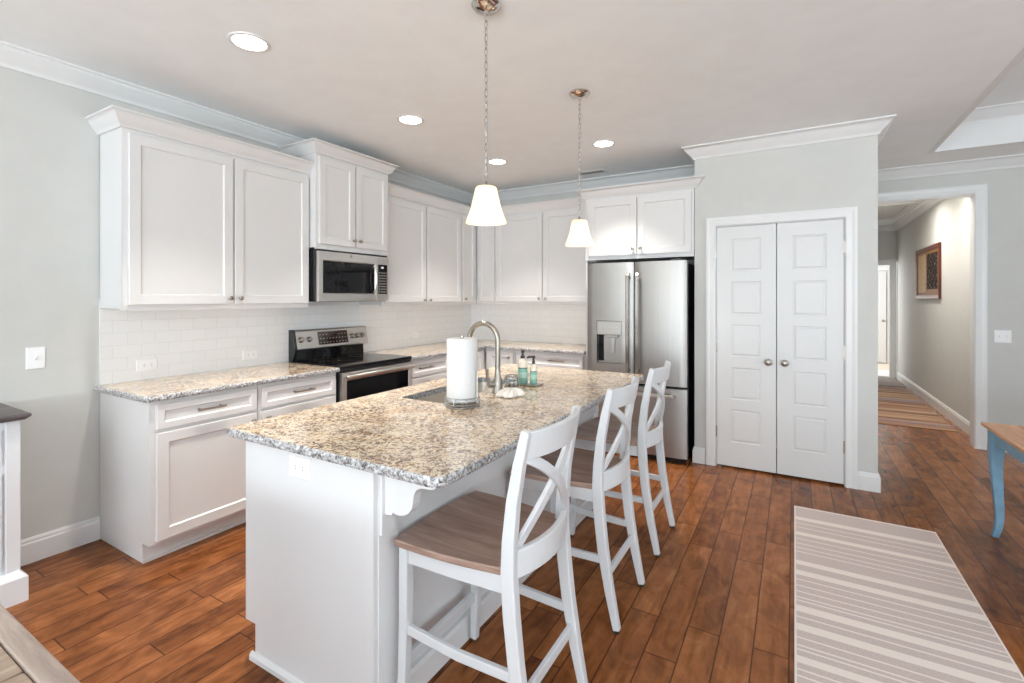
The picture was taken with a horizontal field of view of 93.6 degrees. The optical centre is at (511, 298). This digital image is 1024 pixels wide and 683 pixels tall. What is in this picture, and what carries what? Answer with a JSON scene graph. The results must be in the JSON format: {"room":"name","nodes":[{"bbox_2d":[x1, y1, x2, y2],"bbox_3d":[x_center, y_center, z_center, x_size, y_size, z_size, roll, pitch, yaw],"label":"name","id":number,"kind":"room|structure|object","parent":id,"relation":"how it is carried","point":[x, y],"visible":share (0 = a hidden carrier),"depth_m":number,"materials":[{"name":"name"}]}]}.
{"room":"kitchen","nodes":[
{"label":"kitchen","id":0,"kind":"room"},
{"bbox_2d":[0,67,470,539],"bbox_3d":[-2.868,-0.220,2.292,0.120,3.300,9.296,0,0,30],"label":"wall","id":1,"kind":"structure","parent":0,"point":[50,153],"depth_m":2.69,"materials":[{"name":"grey paint"}]},
{"bbox_2d":[26,347,44,369],"bbox_3d":[-2.594,0.325,2.623,0.016,0.118,0.078,0,0,30],"label":"light switch","id":2,"kind":"object","parent":1,"relation":"attached to","point":[35,356],"visible":1,"depth_m":2.62,"materials":[{"name":"white plastic"}]},
{"bbox_2d":[21,516,99,565],"bbox_3d":[-3.777,1.363,0.607,0.015,0.135,5.229,0,0,30],"label":"baseboard","id":3,"kind":"structure","parent":1,"relation":"attached to","point":[44,545],"depth_m":2.70,"materials":[{"name":"white paint"}]},
{"bbox_2d":[85,105,313,310],"bbox_3d":[-2.014,-0.494,3.269,0.366,1.128,1.282,0,0,30],"label":"upper cabinet","id":4,"kind":"object","parent":1,"relation":"attached to","point":[191,218],"visible":1,"depth_m":3.03,"materials":[{"name":"white paint"}]},
{"bbox_2d":[99,300,470,384],"bbox_3d":[-1.490,0.268,4.517,0.008,0.515,3.825,0,0,30],"label":"tiled wall","id":5,"kind":"structure","parent":1,"relation":"attached to","point":[182,342],"depth_m":3.55,"materials":[{"name":"white tile"}]},
{"bbox_2d":[136,359,156,371],"bbox_3d":[-2.328,0.425,3.069,0.008,0.072,0.115,0,0,30],"label":"wall outlet","id":6,"kind":"object","parent":5,"relation":"attached to","point":[148,364],"visible":1,"depth_m":3.06,"materials":[{"name":"white plastic"}]},
{"bbox_2d":[242,349,256,359],"bbox_3d":[-1.987,0.426,3.652,0.008,0.072,0.115,0,0,30],"label":"wall outlet","id":7,"kind":"object","parent":5,"relation":"attached to","point":[246,354],"visible":1,"depth_m":3.64,"materials":[{"name":"white plastic"}]},
{"bbox_2d":[411,332,417,338],"bbox_3d":[-1.060,0.400,5.234,0.008,0.072,0.115,0,0,30],"label":"wall outlet","id":8,"kind":"object","parent":5,"relation":"attached to","point":[414,335],"visible":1,"depth_m":5.23,"materials":[{"name":"white plastic"}]},
{"bbox_2d":[278,138,398,255],"bbox_3d":[-1.459,-0.801,4.135,0.448,0.827,0.904,0,0,30],"label":"upper cabinet","id":9,"kind":"object","parent":1,"relation":"attached to","point":[348,189],"visible":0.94,"depth_m":3.95,"materials":[{"name":"white paint"}]},
{"bbox_2d":[309,249,387,301],"bbox_3d":[-1.458,-0.180,4.124,0.439,0.410,0.738,0,0,30],"label":"microwave","id":10,"kind":"object","parent":9,"relation":"attached to","point":[334,276],"visible":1,"depth_m":3.95,"materials":[{"name":"silver metal"}]},
{"bbox_2d":[360,183,465,305],"bbox_3d":[-0.985,-0.494,5.015,0.357,1.128,1.223,0,0,30],"label":"upper cabinet","id":11,"kind":"object","parent":1,"relation":"attached to","point":[424,256],"visible":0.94,"depth_m":4.89,"materials":[{"name":"white paint"}]},
{"bbox_2d":[0,40,1023,203],"bbox_3d":[-0.091,-1.262,3.300,12.963,0.102,5.655,0,0,-22],"label":"trim","id":12,"kind":"structure","parent":1,"relation":"attached to","point":[13,57],"depth_m":3.73,"materials":[{"name":"white paint"}]},
{"bbox_2d":[0,0,1023,225],"bbox_3d":[2.745,-1.363,3.839,8.000,0.100,17.400,0,0,30],"label":"ceiling","id":13,"kind":"structure","parent":0,"point":[661,77],"depth_m":2.75,"materials":[{"name":"paint"}]},
{"bbox_2d":[227,31,270,52],"bbox_3d":[-1.344,-1.309,2.462,0.196,0.007,0.196,0,0,30],"label":"recessed light","id":14,"kind":"object","parent":13,"relation":"in","point":[246,41],"visible":1,"depth_m":2.45,"materials":[{"name":"white paint"}]},
{"bbox_2d":[397,114,423,124],"bbox_3d":[-0.744,-1.309,3.528,0.196,0.007,0.196,0,0,30],"label":"recessed light","id":15,"kind":"object","parent":13,"relation":"in","point":[408,119],"visible":1,"depth_m":3.52,"materials":[{"name":"white paint"}]},
{"bbox_2d":[466,0,506,225],"bbox_3d":[-0.116,-0.825,2.151,0.184,0.974,0.184,0,0,30],"label":"pendant light","id":16,"kind":"object","parent":13,"relation":"hanging from","point":[486,210],"visible":1,"depth_m":2.12,"materials":[{"name":"white glass"}]},
{"bbox_2d":[488,159,507,164],"bbox_3d":[-0.139,-1.309,4.610,0.196,0.007,0.196,0,0,30],"label":"recessed light","id":17,"kind":"object","parent":13,"relation":"in","point":[491,161],"visible":0.97,"depth_m":4.60,"materials":[{"name":"white paint"}]},
{"bbox_2d":[565,88,593,246],"bbox_3d":[0.431,-0.825,3.071,0.184,0.974,0.184,0,0,30],"label":"pendant light","id":18,"kind":"object","parent":13,"relation":"hanging from","point":[579,236],"visible":1,"depth_m":3.03,"materials":[{"name":"white glass"}]},
{"bbox_2d":[576,169,608,175],"bbox_3d":[0.827,-1.310,4.998,0.320,0.006,0.140,0,0,30],"label":"ceiling vent","id":19,"kind":"object","parent":13,"relation":"in","point":[597,171],"visible":0.82,"depth_m":4.99,"materials":[{"name":"white metal"}]},
{"bbox_2d":[592,140,614,147],"bbox_3d":[0.775,-1.309,4.074,0.196,0.007,0.196,0,0,30],"label":"recessed light","id":20,"kind":"object","parent":13,"relation":"in","point":[600,143],"visible":1,"depth_m":4.06,"materials":[{"name":"white paint"}]},
{"bbox_2d":[878,202,916,219],"bbox_3d":[5.576,-1.306,7.396,0.750,0.014,1.520,0,0,30],"label":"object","id":21,"kind":"structure","parent":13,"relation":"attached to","point":[889,211],"depth_m":7.13,"materials":[{"name":"white paint"}]},
{"bbox_2d":[6,363,1023,682],"bbox_3d":[2.714,1.480,3.787,8.240,0.100,17.520,0,0,30],"label":"floor","id":22,"kind":"structure","parent":0,"point":[716,605],"depth_m":2.39,"materials":[{"name":"brown wood"}]},
{"bbox_2d":[0,403,31,608],"bbox_3d":[-2.867,0.986,1.707,0.432,0.888,1.587,0,0,30],"label":"buffet","id":23,"kind":"object","parent":22,"relation":"on","point":[14,582],"visible":1,"depth_m":2.25,"materials":[{"name":"white paint"}]},
{"bbox_2d":[0,604,79,682],"bbox_3d":[-1.524,1.050,0.253,1.060,0.760,1.795,0,0,30],"label":"dining table","id":24,"kind":"object","parent":22,"relation":"on","point":[23,659],"visible":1,"depth_m":0.89,"materials":[{"name":"grey wood"}]},
{"bbox_2d":[100,385,256,563],"bbox_3d":[-2.016,0.990,2.955,0.664,0.881,0.599,0,0,30],"label":"base cabinet","id":25,"kind":"object","parent":22,"relation":"on","point":[173,478],"visible":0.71,"depth_m":2.73,"materials":[{"name":"white paint"}]},
{"bbox_2d":[93,362,339,402],"bbox_3d":[-1.877,0.532,3.213,0.648,0.032,1.253,0,0,30],"label":"countertop","id":26,"kind":"structure","parent":25,"relation":"on","point":[172,387],"depth_m":3.03,"materials":[{"name":"stone"}]},
{"bbox_2d":[257,373,335,420],"bbox_3d":[-1.709,0.990,3.479,0.664,0.881,0.610,0,0,30],"label":"base cabinet","id":27,"kind":"object","parent":22,"relation":"on","point":[274,399],"visible":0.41,"depth_m":3.29,"materials":[{"name":"white paint"}]},
{"bbox_2d":[289,326,415,402],"bbox_3d":[-1.325,0.844,4.077,0.716,1.172,0.792,0,0,30],"label":"range","id":28,"kind":"object","parent":22,"relation":"on","point":[361,373],"visible":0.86,"depth_m":4.01,"materials":[{"name":"silver metal"}]},
{"bbox_2d":[291,352,411,368],"bbox_3d":[-1.337,0.519,4.071,0.602,0.022,0.766,0,0,30],"label":"cooktop","id":29,"kind":"object","parent":28,"relation":"in","point":[342,360],"depth_m":4.01,"materials":[{"name":"black glass"}]},
{"bbox_2d":[246,404,598,682],"bbox_3d":[-0.135,0.990,2.592,0.958,0.881,2.103,0,0,30],"label":"kitchen island","id":30,"kind":"object","parent":22,"relation":"on","point":[322,555],"visible":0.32,"depth_m":1.75,"materials":[{"name":"white paint"}]},
{"bbox_2d":[289,454,310,480],"bbox_3d":[-0.778,0.620,1.760,0.118,0.078,0.008,0,0,30],"label":"wall outlet","id":31,"kind":"object","parent":30,"relation":"attached to","point":[299,467],"visible":1,"depth_m":1.75,"materials":[{"name":"white plastic"}]},
{"bbox_2d":[292,463,297,471],"bbox_3d":[-0.796,0.620,1.768,0.033,0.033,0.002,0,0,30],"label":"receptacle","id":32,"kind":"object","parent":31,"relation":"attached to","point":[294,465],"depth_m":1.77,"materials":[{"name":"white plastic"}]},
{"bbox_2d":[299,464,305,473],"bbox_3d":[-0.762,0.620,1.748,0.033,0.033,0.002,0,0,30],"label":"receptacle","id":33,"kind":"object","parent":31,"relation":"attached to","point":[302,467],"depth_m":1.75,"materials":[{"name":"white plastic"}]},
{"bbox_2d":[227,364,643,487],"bbox_3d":[-0.121,0.532,2.592,1.099,0.032,2.202,0,0,30],"label":"island countertop","id":34,"kind":"structure","parent":30,"relation":"on","point":[393,434],"depth_m":1.97,"materials":[{"name":"stone"}]},
{"bbox_2d":[415,382,503,402],"bbox_3d":[-0.272,0.647,2.766,0.310,0.196,0.792,0,0,30],"label":"sink","id":35,"kind":"object","parent":34,"relation":"in","point":[482,386],"visible":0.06,"depth_m":2.80,"materials":[{"name":"metal"}]},
{"bbox_2d":[444,335,479,408],"bbox_3d":[-0.240,0.344,2.317,0.177,0.340,0.177,0,0,30],"label":"paper towel holder","id":36,"kind":"object","parent":34,"relation":"on","point":[460,404],"visible":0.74,"depth_m":2.26,"materials":[{"name":"grey metal"}]},
{"bbox_2d":[447,337,477,401],"bbox_3d":[-0.240,0.339,2.317,0.148,0.294,0.148,0,0,30],"label":"paper towel roll","id":37,"kind":"object","parent":36,"relation":"on","point":[462,354],"visible":0.88,"depth_m":2.25,"materials":[{"name":"white paper"}]},
{"bbox_2d":[467,321,502,392],"bbox_3d":[-0.170,0.320,2.696,0.248,0.391,0.105,0,0,30],"label":"faucet","id":38,"kind":"object","parent":34,"relation":"on","point":[496,384],"visible":0.73,"depth_m":2.66,"materials":[{"name":"silver metal"}]},
{"bbox_2d":[496,387,524,397],"bbox_3d":[-0.010,0.495,2.554,0.160,0.040,0.179,0,0,-6],"label":"shell dish","id":39,"kind":"object","parent":34,"relation":"on","point":[508,392],"visible":1,"depth_m":2.52,"materials":[{"name":"white ceramic"}]},
{"bbox_2d":[504,374,519,387],"bbox_3d":[0.001,0.478,2.772,0.094,0.074,0.094,0,0,30],"label":"glass jar","id":40,"kind":"object","parent":34,"relation":"on","point":[511,380],"visible":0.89,"depth_m":2.74,"materials":[{"name":"clear glass"}]},
{"bbox_2d":[520,381,542,386],"bbox_3d":[0.093,0.511,2.878,0.169,0.009,0.119,0,0,30],"label":"soap tray","id":41,"kind":"object","parent":34,"relation":"on","point":[528,384],"visible":0.48,"depth_m":2.85,"materials":[{"name":"grey metal"}]},
{"bbox_2d":[518,350,527,383],"bbox_3d":[0.064,0.410,2.889,0.059,0.198,0.059,0,0,30],"label":"soap bottle","id":42,"kind":"object","parent":41,"relation":"on","point":[522,364],"visible":0.96,"depth_m":2.87,"materials":[{"name":"teal plastic"}]},
{"bbox_2d":[518,368,527,383],"bbox_3d":[0.064,0.463,2.889,0.058,0.093,0.058,0,0,30],"label":"label","id":43,"kind":"object","parent":42,"relation":"on","point":[522,372],"depth_m":2.86,"materials":[{"name":"paper"}]},
{"bbox_2d":[527,356,536,383],"bbox_3d":[0.122,0.426,2.884,0.062,0.166,0.045,0,0,30],"label":"soap bottle","id":44,"kind":"object","parent":41,"relation":"on","point":[533,368],"visible":1,"depth_m":2.86,"materials":[{"name":"teal plastic"}]},
{"bbox_2d":[530,372,536,383],"bbox_3d":[0.129,0.472,2.880,0.044,0.073,0.044,0,0,30],"label":"label","id":45,"kind":"object","parent":44,"relation":"on","point":[533,375],"depth_m":2.86,"materials":[{"name":"teal paper"}]},
{"bbox_2d":[410,355,446,384],"bbox_3d":[-1.012,0.990,4.668,0.664,0.881,0.568,0,0,30],"label":"base cabinet","id":46,"kind":"object","parent":22,"relation":"on","point":[431,368],"visible":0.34,"depth_m":4.50,"materials":[{"name":"white paint"}]},
{"bbox_2d":[478,348,485,369],"bbox_3d":[-0.556,0.990,5.454,0.658,0.881,1.243,0,0,30],"label":"base cabinet","id":47,"kind":"object","parent":22,"relation":"on","point":[481,352],"visible":0.02,"depth_m":5.26,"materials":[{"name":"white paint"}]},
{"bbox_2d":[367,339,585,359],"bbox_3d":[-0.208,0.532,4.915,1.807,0.032,1.830,0,0,30],"label":"countertop","id":48,"kind":"structure","parent":47,"relation":"on","point":[436,349],"depth_m":5.00,"materials":[{"name":"stone"}]},
{"bbox_2d":[394,405,587,682],"bbox_3d":[-0.055,0.910,1.698,0.553,1.040,0.484,0,0,30],"label":"counter stool","id":49,"kind":"object","parent":22,"relation":"on","point":[479,539],"visible":1,"depth_m":1.59,"materials":[{"name":"white paint"}]},
{"bbox_2d":[486,348,515,367],"bbox_3d":[0.013,0.990,5.462,0.374,0.881,0.656,0,0,30],"label":"base cabinet","id":50,"kind":"object","parent":22,"relation":"on","point":[506,356],"visible":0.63,"depth_m":5.20,"materials":[{"name":"white paint"}]},
{"bbox_2d":[516,350,585,369],"bbox_3d":[0.518,0.990,5.162,0.795,0.881,0.663,0,0,30],"label":"base cabinet","id":51,"kind":"object","parent":22,"relation":"on","point":[545,359],"visible":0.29,"depth_m":4.87,"materials":[{"name":"white paint"}]},
{"bbox_2d":[509,376,644,633],"bbox_3d":[0.330,0.910,2.353,0.553,1.040,0.484,0,0,30],"label":"counter stool","id":52,"kind":"object","parent":22,"relation":"on","point":[593,473],"visible":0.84,"depth_m":2.16,"materials":[{"name":"white paint"}]},
{"bbox_2d":[586,261,591,369],"bbox_3d":[0.887,0.530,4.983,0.018,1.800,0.615,0,0,30],"label":"panel","id":53,"kind":"object","parent":22,"relation":"on","point":[587,262],"visible":0.21,"depth_m":4.72,"materials":[{"name":"white paint"}]},
{"bbox_2d":[570,361,674,556],"bbox_3d":[0.686,0.910,2.962,0.553,1.040,0.484,0,0,30],"label":"counter stool","id":54,"kind":"object","parent":22,"relation":"on","point":[644,435],"visible":0.79,"depth_m":2.79,"materials":[{"name":"white paint"}]},
{"bbox_2d":[588,258,694,463],"bbox_3d":[1.260,0.542,4.597,0.900,1.776,0.793,0,0,30],"label":"refrigerator","id":55,"kind":"object","parent":22,"relation":"on","point":[641,315],"visible":0.81,"depth_m":4.26,"materials":[{"name":"silver metal"}]},
{"bbox_2d":[878,376,904,386],"bbox_3d":[6.249,1.425,8.415,0.820,0.008,1.120,0,0,30],"label":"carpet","id":56,"kind":"structure","parent":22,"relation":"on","point":[882,381],"depth_m":8.14,"materials":[{"name":"beige carpet"}]},
{"bbox_2d":[794,506,1023,682],"bbox_3d":[1.620,1.426,2.025,0.743,0.008,2.532,0,0,30],"label":"rug","id":57,"kind":"object","parent":22,"relation":"on","point":[875,601],"visible":1,"depth_m":2.19,"materials":[{"name":"beige fabric"}]},
{"bbox_2d":[878,386,958,431],"bbox_3d":[5.173,1.426,6.623,0.815,0.006,2.940,0,0,30],"label":"rug","id":58,"kind":"object","parent":22,"relation":"on","point":[897,406],"visible":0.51,"depth_m":6.00,"materials":[{"name":"fabric"}]},
{"bbox_2d":[981,422,1023,537],"bbox_3d":[2.817,1.094,2.267,0.586,0.672,1.260,0,0,30],"label":"side table","id":59,"kind":"object","parent":22,"relation":"on","point":[1001,438],"visible":1,"depth_m":2.85,"materials":[{"name":"teal paint"}]},
{"bbox_2d":[471,191,694,264],"bbox_3d":[0.722,0.059,5.506,2.824,2.743,0.120,0,0,30],"label":"wall","id":60,"kind":"structure","parent":0,"point":[568,194],"depth_m":5.65,"materials":[{"name":"grey paint"}]},
{"bbox_2d":[461,205,476,304],"bbox_3d":[-0.439,-0.494,5.756,0.551,1.128,0.605,0,0,30],"label":"upper cabinet","id":61,"kind":"object","parent":60,"relation":"attached to","point":[468,232],"visible":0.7,"depth_m":5.60,"materials":[{"name":"white paint"}]},
{"bbox_2d":[471,304,585,344],"bbox_3d":[0.264,0.268,5.701,1.822,0.515,0.008,0,0,30],"label":"tiled wall","id":62,"kind":"structure","parent":60,"relation":"attached to","point":[563,324],"depth_m":5.70,"materials":[{"name":"white tile"}]},
{"bbox_2d":[477,197,595,304],"bbox_3d":[0.285,-0.494,5.471,1.506,1.128,0.366,0,0,30],"label":"upper cabinet","id":63,"kind":"object","parent":60,"relation":"attached to","point":[524,260],"visible":0.75,"depth_m":5.35,"materials":[{"name":"white paint"}]},
{"bbox_2d":[576,175,704,262],"bbox_3d":[1.300,-0.711,4.690,1.168,0.682,0.687,0,0,30],"label":"upper cabinet","id":64,"kind":"object","parent":60,"relation":"attached to","point":[652,220],"visible":0.96,"depth_m":4.42,"materials":[{"name":"white paint"}]},
{"bbox_2d":[776,225,776,447],"bbox_3d":[2.580,0.059,4.613,1.085,2.743,0.100,0,0,30],"label":"wall","id":65,"kind":"structure","parent":0,"point":[776,225],"depth_m":4.59,"materials":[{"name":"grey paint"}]},
{"bbox_2d":[695,135,877,473],"bbox_3d":[2.596,0.059,4.641,1.285,2.743,1.766,0,0,30],"label":"wall","id":66,"kind":"structure","parent":0,"point":[837,173],"depth_m":3.78,"materials":[{"name":"grey paint"}]},
{"bbox_2d":[692,446,704,463],"bbox_3d":[1.665,1.363,4.251,0.102,0.135,0.181,0,0,30],"label":"baseboard","id":67,"kind":"structure","parent":66,"relation":"attached to","point":[698,454],"depth_m":4.17,"materials":[{"name":"white paint"}]},
{"bbox_2d":[716,224,775,472],"bbox_3d":[1.927,0.404,3.988,0.460,2.017,0.104,0,0,30],"label":"door","id":68,"kind":"structure","parent":66,"relation":"in","point":[745,255],"depth_m":4.00,"materials":[{"name":"white paint"}]},
{"bbox_2d":[706,206,857,488],"bbox_3d":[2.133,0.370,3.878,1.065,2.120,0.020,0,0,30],"label":"trim","id":69,"kind":"structure","parent":66,"relation":"attached to","point":[850,214],"depth_m":3.70,"materials":[{"name":"white paint"}]},
{"bbox_2d":[777,219,844,483],"bbox_3d":[2.329,0.404,3.752,0.460,2.017,0.104,0,0,30],"label":"door","id":70,"kind":"structure","parent":66,"relation":"in","point":[810,254],"depth_m":3.77,"materials":[{"name":"white paint"}]},
{"bbox_2d":[858,471,880,492],"bbox_3d":[3.100,1.363,4.337,0.138,0.135,1.781,0,0,30],"label":"baseboard","id":71,"kind":"structure","parent":66,"relation":"attached to","point":[867,481],"depth_m":3.57,"materials":[{"name":"white paint"}]},
{"bbox_2d":[878,231,896,259],"bbox_3d":[6.476,0.059,8.897,1.205,2.743,0.100,0,0,30],"label":"wall","id":72,"kind":"structure","parent":0,"point":[887,240],"depth_m":8.67,"materials":[{"name":"grey paint"}]},
{"bbox_2d":[878,370,888,376],"bbox_3d":[6.822,1.424,9.314,1.100,0.012,0.930,0,0,30],"label":"trim","id":73,"kind":"structure","parent":72,"relation":"attached to","point":[885,373],"depth_m":9.10,"materials":[{"name":"white paint"}]},
{"bbox_2d":[878,259,896,378],"bbox_3d":[6.441,0.365,8.847,0.995,2.130,0.020,0,0,30],"label":"trim","id":74,"kind":"structure","parent":72,"relation":"attached to","point":[892,263],"depth_m":8.62,"materials":[{"name":"white paint"}]},
{"bbox_2d":[897,197,969,421],"bbox_3d":[5.770,0.059,6.598,0.100,2.743,4.580,0,0,30],"label":"wall","id":75,"kind":"structure","parent":0,"point":[933,335],"depth_m":6.01,"materials":[{"name":"grey paint"}]},
{"bbox_2d":[878,200,942,231],"bbox_3d":[5.293,-1.263,6.878,1.005,0.100,4.580,0,0,30],"label":"trim","id":76,"kind":"structure","parent":75,"relation":"attached to","point":[924,206],"depth_m":7.35,"materials":[{"name":"white paint"}]},
{"bbox_2d":[916,242,940,298],"bbox_3d":[5.688,-0.350,6.588,0.029,0.710,1.320,0,0,30],"label":"framed picture","id":77,"kind":"object","parent":75,"relation":"attached to","point":[928,259],"visible":1,"depth_m":6.49,"materials":[{"name":"brown wood"}]},
{"bbox_2d":[927,251,937,288],"bbox_3d":[5.567,-0.365,6.375,0.001,0.480,0.570,0,0,30],"label":"print","id":78,"kind":"object","parent":77,"relation":"attached to","point":[932,256],"depth_m":6.35},
{"bbox_2d":[896,371,969,435],"bbox_3d":[5.720,1.363,6.627,0.015,0.135,4.580,0,0,30],"label":"baseboard","id":79,"kind":"structure","parent":75,"relation":"attached to","point":[958,420],"depth_m":6.12,"materials":[{"name":"white paint"}]},
{"bbox_2d":[878,167,1023,425],"bbox_3d":[5.263,0.059,4.172,3.991,2.743,0.120,0,0,30],"label":"wall","id":80,"kind":"structure","parent":0,"point":[1005,186],"depth_m":4.50,"materials":[{"name":"grey paint"}]},
{"bbox_2d":[878,183,987,449],"bbox_3d":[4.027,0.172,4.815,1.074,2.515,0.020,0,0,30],"label":"trim","id":81,"kind":"structure","parent":80,"relation":"attached to","point":[980,191],"depth_m":4.57,"materials":[{"name":"white paint"}]},
{"bbox_2d":[994,330,1011,342],"bbox_3d":[4.584,0.355,4.490,0.118,0.118,0.016,0,0,30],"label":"light switch","id":82,"kind":"object","parent":80,"relation":"attached to","point":[1000,336],"visible":1,"depth_m":4.49,"materials":[{"name":"white plastic"}]},
{"bbox_2d":[977,58,1023,107],"bbox_3d":[2.879,-1.645,0.063,2.950,0.050,8.420,0,0,30],"label":"ceiling","id":83,"kind":"structure","parent":0,"point":[1010,89],"depth_m":3.75,"materials":[{"name":"paint"}]},
{"bbox_2d":[927,48,1023,153],"bbox_3d":[2.879,-1.465,0.063,2.850,0.310,8.320,0,0,30],"label":"trim","id":84,"kind":"structure","parent":83,"relation":"attached to","point":[1006,131],"depth_m":4.08,"materials":[{"name":"white paint"}]},
{"bbox_2d":[959,101,1023,125],"bbox_3d":[2.879,-1.567,0.063,2.750,0.105,8.220,0,0,30],"label":"trim","id":85,"kind":"structure","parent":83,"relation":"attached to","point":[1014,109],"depth_m":4.06,"materials":[{"name":"white paint"}]},
{"bbox_3d":[8.067,0.058,10.746,3.800,2.743,0.100,0,0,30],"label":"wall","id":86,"kind":"structure","parent":0,"visible":0},
{"bbox_2d":[878,271,885,362],"bbox_3d":[7.850,0.405,10.751,0.820,2.010,0.101,0,0,30],"label":"door","id":87,"kind":"structure","parent":86,"relation":"in","point":[881,274],"depth_m":10.59,"materials":[{"name":"white paint"}]},
{"bbox_2d":[878,267,888,363],"bbox_3d":[7.877,0.370,10.788,0.990,2.120,0.020,0,0,30],"label":"trim","id":88,"kind":"structure","parent":86,"relation":"attached to","point":[886,269],"depth_m":10.56,"materials":[{"name":"white paint"}]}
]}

